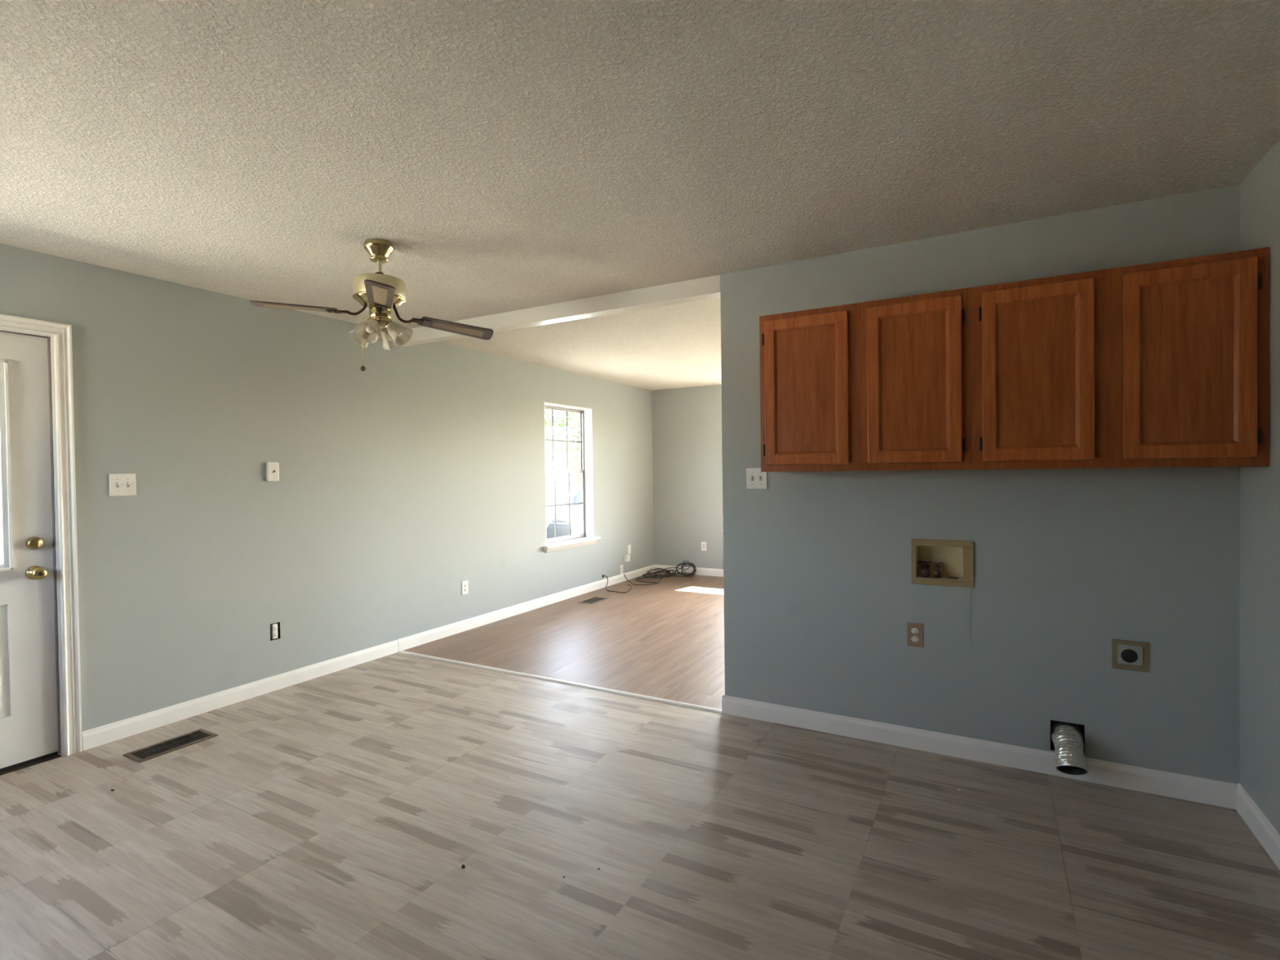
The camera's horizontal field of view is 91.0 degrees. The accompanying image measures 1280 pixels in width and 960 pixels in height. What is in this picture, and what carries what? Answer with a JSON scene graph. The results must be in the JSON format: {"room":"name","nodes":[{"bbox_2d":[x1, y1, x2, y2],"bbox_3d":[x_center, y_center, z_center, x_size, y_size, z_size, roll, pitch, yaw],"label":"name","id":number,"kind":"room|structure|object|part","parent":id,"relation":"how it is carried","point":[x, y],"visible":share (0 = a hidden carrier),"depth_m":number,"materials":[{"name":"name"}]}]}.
{"room":"laundry and dining area","nodes":[
{"label":"laundry and dining area","id":0,"kind":"room"},
{"bbox_2d":[0,243,653,774],"bbox_3d":[-1.861,0.091,4.960,0.150,2.440,8.392,0,1,29],"label":"wall","id":1,"kind":"structure","parent":0,"point":[413,476],"depth_m":4.05,"materials":[{"name":"paint"}]},
{"bbox_2d":[0,314,82,775],"bbox_3d":[-3.105,0.302,2.677,0.198,2.114,1.070,0,1,29],"label":"door","id":2,"kind":"structure","parent":1,"relation":"in","point":[41,708],"depth_m":3.01,"materials":[{"name":"white wood"}]},
{"bbox_3d":[-3.083,-0.061,2.658,0.018,0.972,0.617,0,1,29],"label":"glass frame","id":3,"kind":"part","parent":2,"relation":"part of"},
{"bbox_3d":[-3.114,1.357,2.704,0.146,0.004,0.954,0,1,29],"label":"sill plate","id":4,"kind":"part","parent":2,"relation":"part of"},
{"bbox_3d":[-2.864,0.444,2.989,0.074,0.066,0.066,0,1,29],"label":"knob","id":5,"kind":"part","parent":2,"relation":"part of","materials":[{"name":"gold metal"}]},
{"bbox_2d":[108,473,136,496],"bbox_3d":[-2.699,0.025,3.283,0.020,0.115,0.116,0,1,29],"label":"light switch","id":6,"kind":"object","parent":1,"relation":"attached to","point":[121,484],"visible":1,"depth_m":3.28,"materials":[{"name":"plastic"}]},
{"bbox_2d":[266,462,279,481],"bbox_3d":[-2.317,-0.052,3.966,0.022,0.122,0.074,0,1,29],"label":"phone jack","id":7,"kind":"object","parent":1,"relation":"attached to","point":[272,468],"visible":1,"depth_m":3.96,"materials":[{"name":"plastic"}]},
{"bbox_2d":[271,621,278,640],"bbox_3d":[-2.322,0.960,3.992,0.026,0.120,0.033,0,1,29],"label":"wall outlet","id":8,"kind":"object","parent":1,"relation":"attached to","point":[274,633],"visible":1,"depth_m":3.98,"materials":[{"name":"plastic"}]},
{"bbox_2d":[81,564,654,750],"bbox_3d":[-1.293,1.245,5.802,0.013,0.095,6.110,0,1,29],"label":"baseboard","id":9,"kind":"structure","parent":1,"relation":"attached to","point":[97,736],"depth_m":4.15,"materials":[{"name":"white wood"}]},
{"bbox_2d":[462,580,468,595],"bbox_3d":[-1.509,0.927,5.423,0.008,0.115,0.072,0,1,29],"label":"wall outlet","id":10,"kind":"object","parent":1,"relation":"attached to","point":[464,584],"visible":1,"depth_m":5.42,"materials":[{"name":"plastic"}]},
{"bbox_2d":[542,401,600,552],"bbox_3d":[-0.791,-0.035,6.817,0.212,1.537,0.993,0,1,29],"label":"window","id":11,"kind":"structure","parent":1,"relation":"in","point":[586,537],"depth_m":7.17,"materials":[{"name":"plastic"}]},
{"bbox_3d":[-0.877,-0.423,6.857,0.016,0.706,0.819,0,1,29],"label":"sash","id":12,"kind":"part","parent":11,"relation":"part of","materials":[{"name":"glass"}]},
{"bbox_3d":[-0.850,0.276,6.857,0.016,0.764,0.819,0,1,29],"label":"sash","id":13,"kind":"part","parent":11,"relation":"part of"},
{"bbox_3d":[-0.762,0.698,6.817,0.167,0.070,0.993,0,1,29],"label":"sill","id":14,"kind":"part","parent":11,"relation":"part of","materials":[{"name":"white wood"}]},
{"bbox_2d":[619,564,622,574],"bbox_3d":[-0.227,1.101,7.722,0.008,0.115,0.072,0,1,29],"label":"wall outlet","id":15,"kind":"object","parent":1,"relation":"attached to","point":[620,566],"visible":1,"depth_m":7.71,"materials":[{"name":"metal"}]},
{"bbox_2d":[624,554,630,561],"bbox_3d":[-0.159,0.972,7.807,0.045,0.080,0.076,0,1,29],"label":"junction box","id":16,"kind":"object","parent":1,"relation":"attached to","point":[627,557],"visible":1,"depth_m":7.78,"materials":[{"name":"white plastic"}]},
{"bbox_2d":[627,544,631,554],"bbox_3d":[-0.134,0.872,7.891,0.008,0.115,0.072,0,1,29],"label":"blank plate","id":17,"kind":"object","parent":1,"relation":"attached to","point":[629,545],"visible":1,"depth_m":7.90,"materials":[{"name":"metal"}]},
{"bbox_2d":[392,275,720,346],"bbox_3d":[-0.694,-1.084,4.175,2.664,0.098,0.100,0,1,29],"label":"wall header","id":18,"kind":"structure","parent":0,"point":[708,287],"depth_m":3.94,"materials":[{"name":"white paint"}]},
{"bbox_2d":[0,0,1279,390],"bbox_3d":[0.633,-1.217,3.542,5.900,0.150,8.392,0,1,29],"label":"ceiling","id":19,"kind":"structure","parent":0,"point":[510,155],"depth_m":2.02,"materials":[{"name":"white paint"}]},
{"bbox_2d":[249,238,493,371],"bbox_3d":[-1.228,-0.805,2.948,0.806,0.606,0.808,0,1,22],"label":"ceiling fan","id":20,"kind":"object","parent":19,"relation":"hanging from","point":[380,292],"visible":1,"depth_m":2.90,"materials":[{"name":"gold metal"}]},
{"bbox_3d":[-1.545,-0.777,2.820,0.342,0.017,0.116,-1,1,-21],"label":"fan blade","id":21,"kind":"part","parent":20,"relation":"part of","materials":[{"name":"brown wood"}]},
{"bbox_3d":[-1.314,-0.679,2.955,0.114,0.114,0.102,0,1,29],"label":"lamp shade","id":22,"kind":"part","parent":20,"relation":"part of","materials":[{"name":"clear glass"}]},
{"bbox_3d":[-1.277,-0.513,2.898,0.024,0.024,0.024,0,1,29],"label":"pull knob","id":23,"kind":"part","parent":20,"relation":"part of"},
{"bbox_3d":[-1.267,-0.639,2.906,0.033,0.231,0.003,-1,1,-40],"label":"pull chain","id":24,"kind":"part","parent":20,"relation":"part of","materials":[{"name":"gold metal"}]},
{"bbox_3d":[-1.296,-0.695,2.957,0.053,0.052,0.040,0,1,29],"label":"bulb","id":25,"kind":"part","parent":20,"relation":"part of","materials":[{"name":"white glass"}]},
{"bbox_3d":[-1.223,-0.679,2.850,0.102,0.114,0.114,0,1,29],"label":"lamp shade","id":26,"kind":"part","parent":20,"relation":"part of","materials":[{"name":"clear glass"}]},
{"bbox_3d":[-1.226,-0.695,2.869,0.040,0.052,0.053,0,1,29],"label":"bulb","id":27,"kind":"part","parent":20,"relation":"part of","materials":[{"name":"white glass"}]},
{"bbox_3d":[-1.356,-0.764,3.270,0.116,0.031,0.342,-1,1,-23],"label":"fan blade","id":28,"kind":"part","parent":20,"relation":"part of","materials":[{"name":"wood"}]},
{"bbox_3d":[-1.084,-0.771,2.622,0.115,0.030,0.342,-1,1,-22],"label":"fan blade","id":29,"kind":"part","parent":20,"relation":"part of","materials":[{"name":"brown wood"}]},
{"bbox_3d":[-1.221,-0.992,2.944,0.020,0.075,0.020,0,1,29],"label":"down rod","id":30,"kind":"part","parent":20,"relation":"part of","materials":[{"name":"gold metal"}]},
{"bbox_2d":[381,328,390,333],"bbox_3d":[-1.212,-0.725,2.995,0.047,0.049,0.049,0,1,29],"label":"socket","id":31,"kind":"object","parent":20,"relation":"attached to","point":[384,331],"depth_m":2.98,"materials":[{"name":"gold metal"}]},
{"bbox_3d":[-1.208,-0.697,3.027,0.040,0.052,0.053,0,1,29],"label":"bulb","id":32,"kind":"part","parent":20,"relation":"part of","materials":[{"name":"white glass"}]},
{"bbox_2d":[385,320,395,330],"bbox_3d":[-1.169,-0.725,2.942,0.049,0.049,0.047,0,1,29],"label":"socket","id":33,"kind":"object","parent":20,"relation":"attached to","point":[389,325],"depth_m":2.92,"materials":[{"name":"gold metal"}]},
{"bbox_3d":[-1.210,-0.682,3.046,0.102,0.114,0.114,0,1,29],"label":"lamp shade","id":34,"kind":"part","parent":20,"relation":"part of","materials":[{"name":"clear glass"}]},
{"bbox_3d":[-1.138,-0.697,2.939,0.053,0.052,0.040,0,1,29],"label":"bulb","id":35,"kind":"part","parent":20,"relation":"part of","materials":[{"name":"white glass"}]},
{"bbox_3d":[-1.119,-0.682,2.941,0.114,0.114,0.102,0,1,29],"label":"lamp shade","id":36,"kind":"part","parent":20,"relation":"part of","materials":[{"name":"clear glass"}]},
{"bbox_3d":[-0.896,-0.745,3.087,0.340,0.070,0.114,-1,1,-26],"label":"fan blade","id":37,"kind":"part","parent":20,"relation":"part of","materials":[{"name":"brown wood"}]},
{"bbox_2d":[0,571,1279,959],"bbox_3d":[0.666,1.347,3.578,5.900,0.101,8.392,0,1,29],"label":"floor","id":38,"kind":"structure","parent":0,"point":[339,815],"depth_m":2.34,"materials":[{"name":"laminate"}]},
{"bbox_2d":[122,728,217,762],"bbox_3d":[-2.368,1.340,3.181,0.170,0.006,0.350,0,1,29],"label":"floor vent","id":39,"kind":"object","parent":38,"relation":"in","point":[150,752],"visible":1,"depth_m":3.17,"materials":[{"name":"brown metal"}]},
{"bbox_2d":[397,650,722,713],"bbox_3d":[-0.688,1.303,4.165,2.640,0.009,0.048,0,1,29],"label":"trim","id":40,"kind":"structure","parent":38,"relation":"on","point":[588,686],"depth_m":4.01,"materials":[{"name":"beige wood"}]},
{"bbox_2d":[577,596,608,604],"bbox_3d":[-0.487,1.266,6.620,0.180,0.006,0.315,0,1,29],"label":"floor vent","id":41,"kind":"object","parent":38,"relation":"in","point":[593,600],"visible":1,"depth_m":6.60,"materials":[{"name":"metal"}]},
{"bbox_2d":[602,575,631,592],"bbox_3d":[-0.250,1.188,7.199,0.356,0.140,0.423,-1,1,-10],"label":"coaxial cable","id":42,"kind":"object","parent":38,"relation":"on","point":[602,575],"visible":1,"depth_m":7.17,"materials":[{"name":"black rubber"}]},
{"bbox_2d":[623,560,696,585],"bbox_3d":[0.224,1.148,7.906,0.987,0.189,0.509,-1,1,-41],"label":"heap","id":43,"kind":"object","parent":38,"relation":"on","point":[668,571],"visible":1,"depth_m":8.05,"materials":[{"name":"black rubber"}]},
{"bbox_2d":[651,384,723,568],"bbox_3d":[2.655,0.002,7.160,5.600,2.440,0.150,0,1,29],"label":"wall","id":44,"kind":"structure","parent":0,"point":[687,441],"depth_m":8.20,"materials":[{"name":"paint"}]},
{"bbox_2d":[653,564,723,577],"bbox_3d":[2.631,1.175,7.105,5.600,0.097,0.013,0,1,29],"label":"baseboard","id":45,"kind":"structure","parent":44,"relation":"attached to","point":[700,571],"depth_m":8.14,"materials":[{"name":"white wood"}]},
{"bbox_2d":[701,542,706,551],"bbox_3d":[0.823,0.855,8.108,0.072,0.115,0.008,0,1,29],"label":"wall outlet","id":46,"kind":"object","parent":44,"relation":"attached to","point":[703,544],"visible":1,"depth_m":8.11,"materials":[{"name":"plastic"}]},
{"bbox_2d":[720,183,1239,809],"bbox_3d":[1.762,0.074,2.832,2.949,2.440,0.128,0,1,29],"label":"wall","id":47,"kind":"structure","parent":0,"point":[1068,562],"depth_m":2.85,"materials":[{"name":"paint"}]},
{"bbox_2d":[746,467,767,488],"bbox_3d":[0.627,-0.008,3.393,0.116,0.115,0.020,0,1,29],"label":"light switch","id":48,"kind":"object","parent":47,"relation":"attached to","point":[755,478],"visible":0.98,"depth_m":3.40,"materials":[{"name":"plastic"}]},
{"bbox_2d":[759,287,972,471],"bbox_3d":[1.054,-0.423,2.970,0.913,0.759,0.326,0,1,29],"label":"upper cabinet","id":49,"kind":"object","parent":47,"relation":"attached to","point":[881,384],"visible":0.99,"depth_m":2.81,"materials":[{"name":"brown wood"}]},
{"bbox_3d":[0.777,-0.421,2.952,0.292,0.596,0.016,0,1,29],"label":"door panel","id":50,"kind":"part","parent":49,"relation":"part of","materials":[{"name":"brown wood"}]},
{"bbox_3d":[0.776,-0.421,2.951,0.390,0.694,0.019,0,1,29],"label":"cabinet door","id":51,"kind":"part","parent":49,"relation":"part of","materials":[{"name":"brown wood"}]},
{"bbox_3d":[1.184,-0.423,2.725,0.278,0.596,0.016,0,1,29],"label":"door panel","id":52,"kind":"part","parent":49,"relation":"part of","materials":[{"name":"brown wood"}]},
{"bbox_3d":[1.183,-0.423,2.724,0.376,0.694,0.019,0,1,29],"label":"cabinet door","id":53,"kind":"part","parent":49,"relation":"part of","materials":[{"name":"brown wood"}]},
{"bbox_2d":[906,622,923,647],"bbox_3d":[1.325,0.746,3.027,0.072,0.115,0.008,0,1,29],"label":"wall outlet","id":54,"kind":"object","parent":47,"relation":"attached to","point":[914,630],"visible":1,"depth_m":3.02,"materials":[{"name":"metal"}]},
{"bbox_2d":[911,635,918,641],"bbox_3d":[1.324,0.766,3.025,0.033,0.028,0.003,0,1,29],"label":"socket","id":55,"kind":"object","parent":54,"relation":"attached to","point":[913,638],"depth_m":3.02,"materials":[{"name":"white plastic"}]},
{"bbox_2d":[911,627,918,634],"bbox_3d":[1.323,0.727,3.025,0.033,0.028,0.003,0,1,29],"label":"socket","id":56,"kind":"object","parent":54,"relation":"attached to","point":[913,630],"depth_m":3.02,"materials":[{"name":"white plastic"}]},
{"bbox_2d":[912,583,970,653],"bbox_3d":[1.425,0.652,2.973,0.248,0.312,0.002,0,1,29],"label":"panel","id":57,"kind":"structure","parent":47,"relation":"attached to","point":[944,612],"depth_m":2.97,"materials":[{"name":"paint"}]},
{"bbox_2d":[911,538,973,587],"bbox_3d":[1.442,0.389,2.998,0.265,0.217,0.090,0,1,29],"label":"box","id":58,"kind":"object","parent":47,"relation":"attached to","point":[943,560],"visible":1,"depth_m":3.01,"materials":[{"name":"beige plastic"}]},
{"bbox_3d":[1.379,0.405,3.039,0.058,0.023,0.026,0,1,29],"label":"valve handle","id":59,"kind":"part","parent":58,"relation":"part of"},
{"bbox_3d":[1.426,0.404,3.013,0.042,0.023,0.026,0,1,29],"label":"valve handle","id":60,"kind":"part","parent":58,"relation":"part of","materials":[{"name":"metal"}]},
{"bbox_2d":[1051,720,1088,775],"bbox_3d":[1.841,1.152,2.700,0.121,0.189,0.271,0,1,29],"label":"duct","id":61,"kind":"object","parent":47,"relation":"attached to","point":[1067,737],"visible":0.95,"depth_m":2.66,"materials":[{"name":"metal"}]},
{"bbox_2d":[970,247,1269,469],"bbox_3d":[1.852,-0.427,2.526,0.914,0.759,0.326,0,1,29],"label":"upper cabinet","id":62,"kind":"object","parent":47,"relation":"attached to","point":[1163,364],"visible":1,"depth_m":2.35,"materials":[{"name":"brown wood"}]},
{"bbox_3d":[1.579,-0.425,2.505,0.280,0.596,0.016,0,1,29],"label":"door panel","id":63,"kind":"part","parent":62,"relation":"part of","materials":[{"name":"brown wood"}]},
{"bbox_3d":[1.578,-0.425,2.504,0.378,0.694,0.019,0,1,29],"label":"cabinet door","id":64,"kind":"part","parent":62,"relation":"part of","materials":[{"name":"brown wood"}]},
{"bbox_3d":[1.984,-0.427,2.279,0.276,0.596,0.016,0,1,29],"label":"door panel","id":65,"kind":"part","parent":62,"relation":"part of","materials":[{"name":"brown wood"}]},
{"bbox_3d":[1.983,-0.427,2.278,0.374,0.694,0.019,0,1,29],"label":"cabinet door","id":66,"kind":"part","parent":62,"relation":"part of","materials":[{"name":"brown wood"}]},
{"bbox_2d":[1111,639,1149,672],"bbox_3d":[2.046,0.733,2.620,0.125,0.124,0.017,0,1,29],"label":"dryer outlet","id":67,"kind":"object","parent":47,"relation":"attached to","point":[1133,655],"visible":1,"depth_m":2.62,"materials":[{"name":"beige plastic"}]},
{"bbox_2d":[1120,648,1137,662],"bbox_3d":[2.040,0.734,2.620,0.056,0.056,0.010,0,1,29],"label":"socket","id":68,"kind":"object","parent":67,"relation":"attached to","point":[1127,655],"depth_m":2.62,"materials":[{"name":"black plastic"}]},
{"bbox_2d":[1239,138,1279,834],"bbox_3d":[1.419,0.109,0.647,0.150,2.440,4.050,0,1,29],"label":"wall","id":69,"kind":"structure","parent":0,"point":[1260,190],"depth_m":2.24,"materials":[{"name":"paint"}]},
{"bbox_2d":[1235,783,1279,870],"bbox_3d":[1.399,1.277,0.768,0.013,0.101,3.900,0,1,29],"label":"baseboard","id":70,"kind":"structure","parent":69,"relation":"attached to","point":[1260,826],"depth_m":2.26,"materials":[{"name":"white wood"}]},
{"label":"outside","id":71,"kind":"structure","parent":0,"visible":0},
{"bbox_3d":[-1.035,1.572,16.958,8.600,0.020,22.000,0,1,29],"label":"driveway","id":72,"kind":"object","parent":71,"visible":0},
{"bbox_2d":[546,485,581,538],"bbox_3d":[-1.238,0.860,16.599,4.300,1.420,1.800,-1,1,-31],"label":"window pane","id":73,"kind":"object","parent":72,"relation":"on","point":[562,493],"visible":0.12,"depth_m":15.37,"materials":[{"name":"glass"}]},
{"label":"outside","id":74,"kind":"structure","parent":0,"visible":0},
{"bbox_2d":[546,482,576,494],"bbox_3d":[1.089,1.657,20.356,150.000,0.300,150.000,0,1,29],"label":"ground","id":75,"kind":"structure","parent":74,"point":[549,486],"depth_m":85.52,"materials":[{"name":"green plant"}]},
{"bbox_2d":[544,408,579,486],"bbox_3d":[-2.577,-0.997,22.916,3.847,5.043,3.803,0,1,29],"label":"tree","id":76,"kind":"object","parent":75,"relation":"on","point":[561,422],"visible":0.23,"depth_m":22.76,"materials":[{"name":"green plant"}]}
]}

